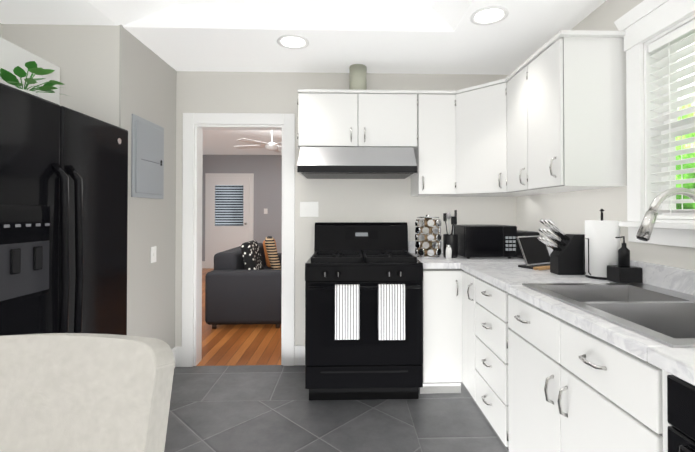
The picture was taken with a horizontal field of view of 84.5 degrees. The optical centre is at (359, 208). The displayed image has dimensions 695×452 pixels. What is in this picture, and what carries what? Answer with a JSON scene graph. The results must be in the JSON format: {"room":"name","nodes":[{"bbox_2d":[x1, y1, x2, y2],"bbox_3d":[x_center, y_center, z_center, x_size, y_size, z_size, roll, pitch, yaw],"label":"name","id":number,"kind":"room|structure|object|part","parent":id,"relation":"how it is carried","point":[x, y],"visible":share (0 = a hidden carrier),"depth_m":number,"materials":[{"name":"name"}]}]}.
{"room":"kitchen","nodes":[
{"label":"kitchen","id":0,"kind":"room"},
{"bbox_2d":[1,24,176,348],"bbox_3d":[-1.907,-0.028,2.719,0.840,2.600,0.760,0,-1,-2],"label":"wall","id":1,"kind":"structure","parent":0,"point":[119,75],"depth_m":2.50,"materials":[{"name":"grey paint"}]},
{"bbox_2d":[131,114,163,198],"bbox_3d":[-1.474,-0.343,2.677,0.022,0.540,0.415,0,-1,-2],"label":"electrical panel","id":2,"kind":"object","parent":1,"relation":"attached to","point":[147,158],"visible":1,"depth_m":2.63,"materials":[{"name":"grey metal"}]},
{"bbox_2d":[151,246,155,262],"bbox_3d":[-1.483,0.330,2.750,0.010,0.115,0.075,0,-1,-2],"label":"light switch","id":3,"kind":"object","parent":1,"relation":"attached to","point":[153,254],"visible":1,"depth_m":2.74,"materials":[{"name":"white plastic"}]},
{"bbox_2d":[172,346,181,367],"bbox_3d":[-1.468,1.192,2.718,0.040,0.160,0.760,0,-1,-2],"label":"baseboard","id":4,"kind":"structure","parent":1,"relation":"attached to","point":[177,351],"depth_m":3.08,"materials":[{"name":"white paint"}]},
{"bbox_2d":[196,268,280,365],"bbox_3d":[-0.804,1.338,5.938,5.800,0.060,5.640,0,-1,-2],"label":"floor","id":5,"kind":"structure","parent":0,"point":[241,344],"depth_m":3.63,"materials":[{"name":"brown wood"}]},
{"bbox_2d":[205,243,281,328],"bbox_3d":[-1.257,0.903,5.049,0.840,0.790,2.000,0,-1,-2],"label":"sofa","id":6,"kind":"object","parent":5,"relation":"on","point":[236,292],"visible":0.67,"depth_m":4.05,"materials":[{"name":"grey fabric"}]},
{"bbox_2d":[241,240,263,269],"bbox_3d":[-1.278,0.606,4.551,0.188,0.435,0.440,0,-1,-2],"label":"patterned pillow","id":7,"kind":"object","parent":6,"relation":"on","point":[251,255],"visible":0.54,"depth_m":4.37,"materials":[{"name":"black fabric"}]},
{"bbox_2d":[263,239,276,266],"bbox_3d":[-1.298,0.637,5.571,0.170,0.397,0.400,0,-1,-2],"label":"pillow","id":8,"kind":"object","parent":6,"relation":"on","point":[267,258],"visible":0.29,"depth_m":5.38,"materials":[{"name":"brown fabric"}]},
{"bbox_2d":[265,236,280,269],"bbox_3d":[-1.151,0.597,5.044,0.204,0.451,0.460,0,-1,-14],"label":"striped pillow","id":9,"kind":"object","parent":6,"relation":"on","point":[273,257],"visible":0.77,"depth_m":4.83,"materials":[{"name":"beige fabric"}]},
{"bbox_2d":[202,155,281,260],"bbox_3d":[-0.871,-0.011,8.712,5.770,2.700,0.120,0,-1,-2],"label":"wall","id":10,"kind":"structure","parent":0,"point":[266,170],"depth_m":8.60,"materials":[{"name":"grey paint"}]},
{"bbox_2d":[205,173,267,268],"bbox_3d":[-2.772,0.272,8.547,1.380,2.130,0.090,0,-1,-2],"label":"entry door","id":11,"kind":"structure","parent":10,"relation":"in","point":[229,210],"depth_m":8.55,"materials":[{"name":"white paint"}]},
{"bbox_2d":[203,130,281,154],"bbox_3d":[-0.806,-1.316,6.027,5.800,0.150,5.520,0,-1,-2],"label":"ceiling","id":12,"kind":"structure","parent":0,"point":[220,142],"depth_m":7.01,"materials":[{"name":"white paint"}]},
{"bbox_2d":[234,130,281,152],"bbox_3d":[-1.357,-1.067,5.906,1.213,0.349,1.168,0,-1,-2],"label":"room ceiling fan","id":13,"kind":"object","parent":12,"relation":"hanging from","point":[272,146],"visible":0.83,"depth_m":5.81,"materials":[{"name":"white paint"}]},
{"bbox_2d":[0,0,605,74],"bbox_3d":[-0.380,-1.260,0.667,3.770,0.220,4.980,0,-1,-2],"label":"ceiling","id":14,"kind":"structure","parent":0,"point":[413,36],"depth_m":2.43,"materials":[{"name":"white paint"}]},
{"bbox_2d":[277,34,308,48],"bbox_3d":[-0.452,-1.124,2.584,0.216,0.010,0.216,0,-1,-2],"label":"recessed light","id":15,"kind":"object","parent":14,"relation":"in","point":[290,41],"visible":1,"depth_m":2.58,"materials":[{"name":"white paint"}]},
{"bbox_2d":[470,6,508,24],"bbox_3d":[0.756,-1.128,2.240,0.216,0.010,0.216,0,-1,-2],"label":"recessed light","id":16,"kind":"object","parent":14,"relation":"in","point":[489,15],"visible":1,"depth_m":2.24,"materials":[{"name":"white paint"}]},
{"bbox_2d":[164,365,508,451],"bbox_3d":[-0.380,1.280,0.639,3.770,0.060,4.980,0,-1,-2],"label":"floor","id":17,"kind":"structure","parent":0,"point":[255,408],"depth_m":2.30,"materials":[{"name":"tile"}]},
{"bbox_2d":[0,83,127,335],"bbox_3d":[-1.744,0.390,1.822,0.849,1.746,0.968,0,-1,-2],"label":"fridge","id":18,"kind":"object","parent":17,"relation":"on","point":[63,212],"visible":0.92,"depth_m":1.74,"materials":[{"name":"black metal"}]},
{"bbox_2d":[0,61,63,96],"bbox_3d":[-1.630,-0.599,1.924,0.227,0.230,0.322,0,-1,-2],"label":"plant","id":19,"kind":"object","parent":18,"relation":"on","point":[11,78],"visible":0.67,"depth_m":1.87,"materials":[{"name":"green plant"}]},
{"bbox_2d":[0,333,174,451],"bbox_3d":[-0.640,0.747,0.469,0.500,1.001,0.724,0,-1,-2],"label":"chair","id":20,"kind":"object","parent":17,"relation":"on","point":[75,392],"visible":1,"depth_m":0.73,"materials":[{"name":"beige fabric"}]},
{"bbox_2d":[305,222,422,399],"bbox_3d":[0.019,0.691,2.774,0.770,1.165,0.718,0,-1,-2],"label":"stove","id":21,"kind":"object","parent":17,"relation":"on","point":[368,257],"visible":1,"depth_m":2.48,"materials":[{"name":"black metal"}]},
{"bbox_2d":[335,284,359,339],"bbox_3d":[-0.081,0.653,2.424,0.155,0.343,0.039,0,-1,-2],"label":"towel","id":22,"kind":"object","parent":21,"relation":"hanging from","point":[347,311],"visible":1,"depth_m":2.41,"materials":[{"name":"white fabric"}]},
{"bbox_2d":[378,284,404,339],"bbox_3d":[0.200,0.655,2.432,0.170,0.348,0.039,0,-1,-2],"label":"towel","id":23,"kind":"object","parent":21,"relation":"hanging from","point":[391,311],"visible":0.98,"depth_m":2.41,"materials":[{"name":"white fabric"}]},
{"bbox_2d":[419,269,458,393],"bbox_3d":[0.547,0.839,2.851,0.283,0.870,0.619,0,-1,-2],"label":"base cabinet","id":24,"kind":"object","parent":17,"relation":"on","point":[440,364],"depth_m":2.54,"materials":[{"name":"white wood"}]},
{"bbox_2d":[408,241,694,385],"bbox_3d":[0.916,0.314,1.047,0.911,0.140,4.258,0,-1,-2],"label":"countertop","id":25,"kind":"structure","parent":24,"relation":"on","point":[508,275],"depth_m":1.59,"materials":[{"name":"stone"}]},
{"bbox_2d":[415,214,440,257],"bbox_3d":[0.511,0.202,2.868,0.193,0.322,0.193,0,-1,-2],"label":"spice carousel","id":26,"kind":"object","parent":25,"relation":"on","point":[428,244],"visible":1,"depth_m":2.81,"materials":[{"name":"silver metal"}]},
{"bbox_2d":[446,244,451,258],"bbox_3d":[0.638,0.310,2.751,0.044,0.104,0.043,0,-1,-2],"label":"shaker","id":27,"kind":"object","parent":25,"relation":"on","point":[448,252],"visible":1,"depth_m":2.73,"materials":[{"name":"white ceramic"}]},
{"bbox_2d":[443,210,457,257],"bbox_3d":[0.680,0.187,2.876,0.110,0.353,0.125,0,-1,-2],"label":"utensil crock","id":28,"kind":"object","parent":25,"relation":"on","point":[451,239],"visible":0.88,"depth_m":2.84,"materials":[{"name":"black"}]},
{"bbox_2d":[452,225,516,258],"bbox_3d":[0.936,0.245,2.915,0.383,0.237,0.351,0,-1,-2],"label":"microwave","id":29,"kind":"object","parent":25,"relation":"on","point":[487,240],"visible":0.96,"depth_m":2.74,"materials":[{"name":"black"}]},
{"bbox_2d":[517,230,539,258],"bbox_3d":[1.222,0.265,2.873,0.135,0.196,0.312,0,-1,-2],"label":"toaster","id":30,"kind":"object","parent":25,"relation":"on","point":[524,233],"visible":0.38,"depth_m":2.76,"materials":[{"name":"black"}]},
{"bbox_2d":[517,235,549,269],"bbox_3d":[1.101,0.263,2.323,0.279,0.188,0.290,0,-1,-2],"label":"tablet stand","id":31,"kind":"object","parent":25,"relation":"on","point":[535,252],"visible":0.79,"depth_m":2.35,"materials":[{"name":"black"}]},
{"bbox_2d":[537,219,584,274],"bbox_3d":[1.102,0.204,2.086,0.232,0.301,0.104,0,-1,-2],"label":"knife block","id":32,"kind":"object","parent":25,"relation":"on","point":[566,256],"visible":0.94,"depth_m":2.04,"materials":[{"name":"black plastic"},{"name":"chrome"}]},
{"bbox_2d":[583,209,619,279],"bbox_3d":[1.237,0.176,1.960,0.164,0.355,0.154,0,-1,-2],"label":"paper towel holder","id":33,"kind":"object","parent":25,"relation":"on","point":[602,245],"visible":0.88,"depth_m":1.90,"materials":[{"name":"black"}]},
{"bbox_2d":[522,283,694,347],"bbox_3d":[1.039,0.435,1.358,0.564,0.190,0.819,0,-1,-2],"label":"sink","id":34,"kind":"object","parent":25,"relation":"in","point":[663,315],"visible":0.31,"depth_m":1.38,"materials":[{"name":"silver metal"}]},
{"bbox_2d":[607,236,642,282],"bbox_3d":[1.265,0.243,1.831,0.110,0.218,0.097,0,-1,-2],"label":"soap caddy","id":35,"kind":"object","parent":25,"relation":"on","point":[623,271],"visible":0.94,"depth_m":1.81,"materials":[{"name":"black plastic"}]},
{"bbox_2d":[636,188,694,240],"bbox_3d":[1.159,0.131,1.353,0.295,0.418,0.154,0,-1,-2],"label":"faucet","id":36,"kind":"object","parent":25,"relation":"on","point":[644,232],"visible":1,"depth_m":1.39,"materials":[{"name":"silver metal"}]},
{"bbox_2d":[459,269,470,393],"bbox_3d":[1.007,0.834,2.426,0.648,0.870,0.261,0,-1,-2],"label":"base cabinet","id":37,"kind":"object","parent":17,"relation":"on","point":[464,277],"depth_m":2.48,"materials":[{"name":"white wood"}]},
{"bbox_2d":[471,274,646,451],"bbox_3d":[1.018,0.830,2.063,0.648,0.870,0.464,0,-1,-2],"label":"base cabinet","id":38,"kind":"object","parent":17,"relation":"on","point":[531,377],"depth_m":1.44,"materials":[{"name":"white wood"}]},
{"bbox_2d":[667,375,694,451],"bbox_3d":[1.031,0.816,0.604,0.652,0.866,0.597,0,-1,-2],"label":"dishwasher","id":39,"kind":"object","parent":17,"relation":"on","point":[681,413],"visible":0.85,"depth_m":0.86,"materials":[{"name":"black metal"}]},
{"bbox_2d":[175,71,516,346],"bbox_3d":[-0.721,-0.072,3.195,5.800,2.700,0.120,0,-1,-2],"label":"wall","id":40,"kind":"structure","parent":0,"point":[365,200],"depth_m":3.15,"materials":[{"name":"grey paint"}]},
{"bbox_2d":[181,113,294,366],"bbox_3d":[-0.989,0.250,3.183,0.905,2.055,0.164,0,-1,-2],"label":"door frame","id":41,"kind":"structure","parent":40,"relation":"attached to","point":[195,125],"depth_m":3.11,"materials":[{"name":"white paint"}]},
{"bbox_2d":[300,202,317,216],"bbox_3d":[-0.417,0.005,3.137,0.152,0.125,0.010,0,-1,-2],"label":"switch plate","id":42,"kind":"object","parent":40,"relation":"attached to","point":[308,209],"visible":1,"depth_m":3.14,"materials":[{"name":"white plastic"}]},
{"bbox_2d":[297,64,416,178],"bbox_3d":[-0.025,-0.685,2.918,0.837,0.878,0.484,0,-1,-2],"label":"range hood","id":43,"kind":"object","parent":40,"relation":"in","point":[357,163],"visible":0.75,"depth_m":2.74,"materials":[{"name":"silver metal"}]},
{"bbox_2d":[297,89,420,149],"bbox_3d":[-0.020,-0.664,2.991,0.887,0.420,0.339,0,-1,-2],"label":"upper cabinet","id":44,"kind":"object","parent":40,"relation":"attached to","point":[326,117],"depth_m":2.82,"materials":[{"name":"white wood"}]},
{"bbox_2d":[411,90,452,196],"bbox_3d":[0.569,-0.487,3.006,0.287,0.773,0.339,0,-1,-2],"label":"upper cabinet","id":45,"kind":"object","parent":40,"relation":"attached to","point":[433,177],"depth_m":2.84,"materials":[{"name":"white wood"}]},
{"bbox_2d":[453,78,504,196],"bbox_3d":[0.855,-0.493,2.713,0.277,0.769,0.285,0,-1,-2],"label":"upper cabinet","id":46,"kind":"object","parent":40,"relation":"attached to","point":[479,110],"depth_m":2.71,"materials":[{"name":"white wood"}]},
{"bbox_2d":[457,194,539,196],"bbox_3d":[1.017,-0.489,2.884,0.601,0.773,0.610,0,-1,-2],"label":"upper cabinet","id":47,"kind":"object","parent":40,"relation":"attached to","point":[458,195],"depth_m":2.97,"materials":[{"name":"white wood"}]},
{"bbox_2d":[517,0,694,269],"bbox_3d":[1.444,-0.050,0.708,0.120,2.600,4.980,0,-1,-2],"label":"wall","id":48,"kind":"structure","parent":0,"point":[571,212],"depth_m":2.15,"materials":[{"name":"grey paint"}]},
{"bbox_2d":[505,62,524,193],"bbox_3d":[1.161,-0.494,2.432,0.339,0.773,0.303,0,-1,-2],"label":"upper cabinet","id":49,"kind":"object","parent":48,"relation":"attached to","point":[515,81],"depth_m":2.44,"materials":[{"name":"white wood"}]},
{"bbox_2d":[525,30,626,193],"bbox_3d":[1.171,-0.497,2.103,0.339,0.773,0.355,0,-1,-2],"label":"upper cabinet","id":50,"kind":"object","parent":48,"relation":"attached to","point":[549,117],"depth_m":1.93,"materials":[{"name":"white wood"}]},
{"bbox_2d":[614,0,694,247],"bbox_3d":[1.392,-0.398,1.369,0.185,1.110,1.136,0,-1,-2],"label":"window","id":51,"kind":"structure","parent":48,"relation":"in","point":[641,23],"depth_m":1.80,"materials":[{"name":"white paint"}]},
{"bbox_2d":[648,19,694,219],"bbox_3d":[1.400,-0.367,1.369,0.055,0.822,0.864,0,-1,-2],"label":"window blinds","id":52,"kind":"object","parent":51,"relation":"attached to","point":[680,38],"visible":0.85,"depth_m":1.68,"materials":[{"name":"white plastic"}]},
{"bbox_3d":[1.458,-0.367,1.370,0.047,0.826,0.872,0,-1,-2],"label":"window sash","id":53,"kind":"part","parent":51,"relation":"part of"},
{"bbox_3d":[-2.193,-0.055,0.219,0.120,2.600,4.220,0,-1,-2],"label":"wall","id":54,"kind":"structure","parent":0,"visible":0},
{"bbox_2d":[0,37,59,104],"bbox_3d":[-1.984,-0.707,1.842,0.391,0.340,0.998,0,-1,-2],"label":"upper cabinet","id":55,"kind":"object","parent":54,"relation":"attached to","point":[12,56],"visible":0.52,"depth_m":2.10,"materials":[{"name":"white wood"}]},
{"label":"outside","id":56,"kind":"structure","parent":0,"visible":0},
{"bbox_2d":[676,42,694,208],"bbox_3d":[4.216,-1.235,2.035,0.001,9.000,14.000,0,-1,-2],"label":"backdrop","id":57,"kind":"structure","parent":56,"point":[690,175],"depth_m":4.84,"materials":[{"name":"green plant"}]}
]}

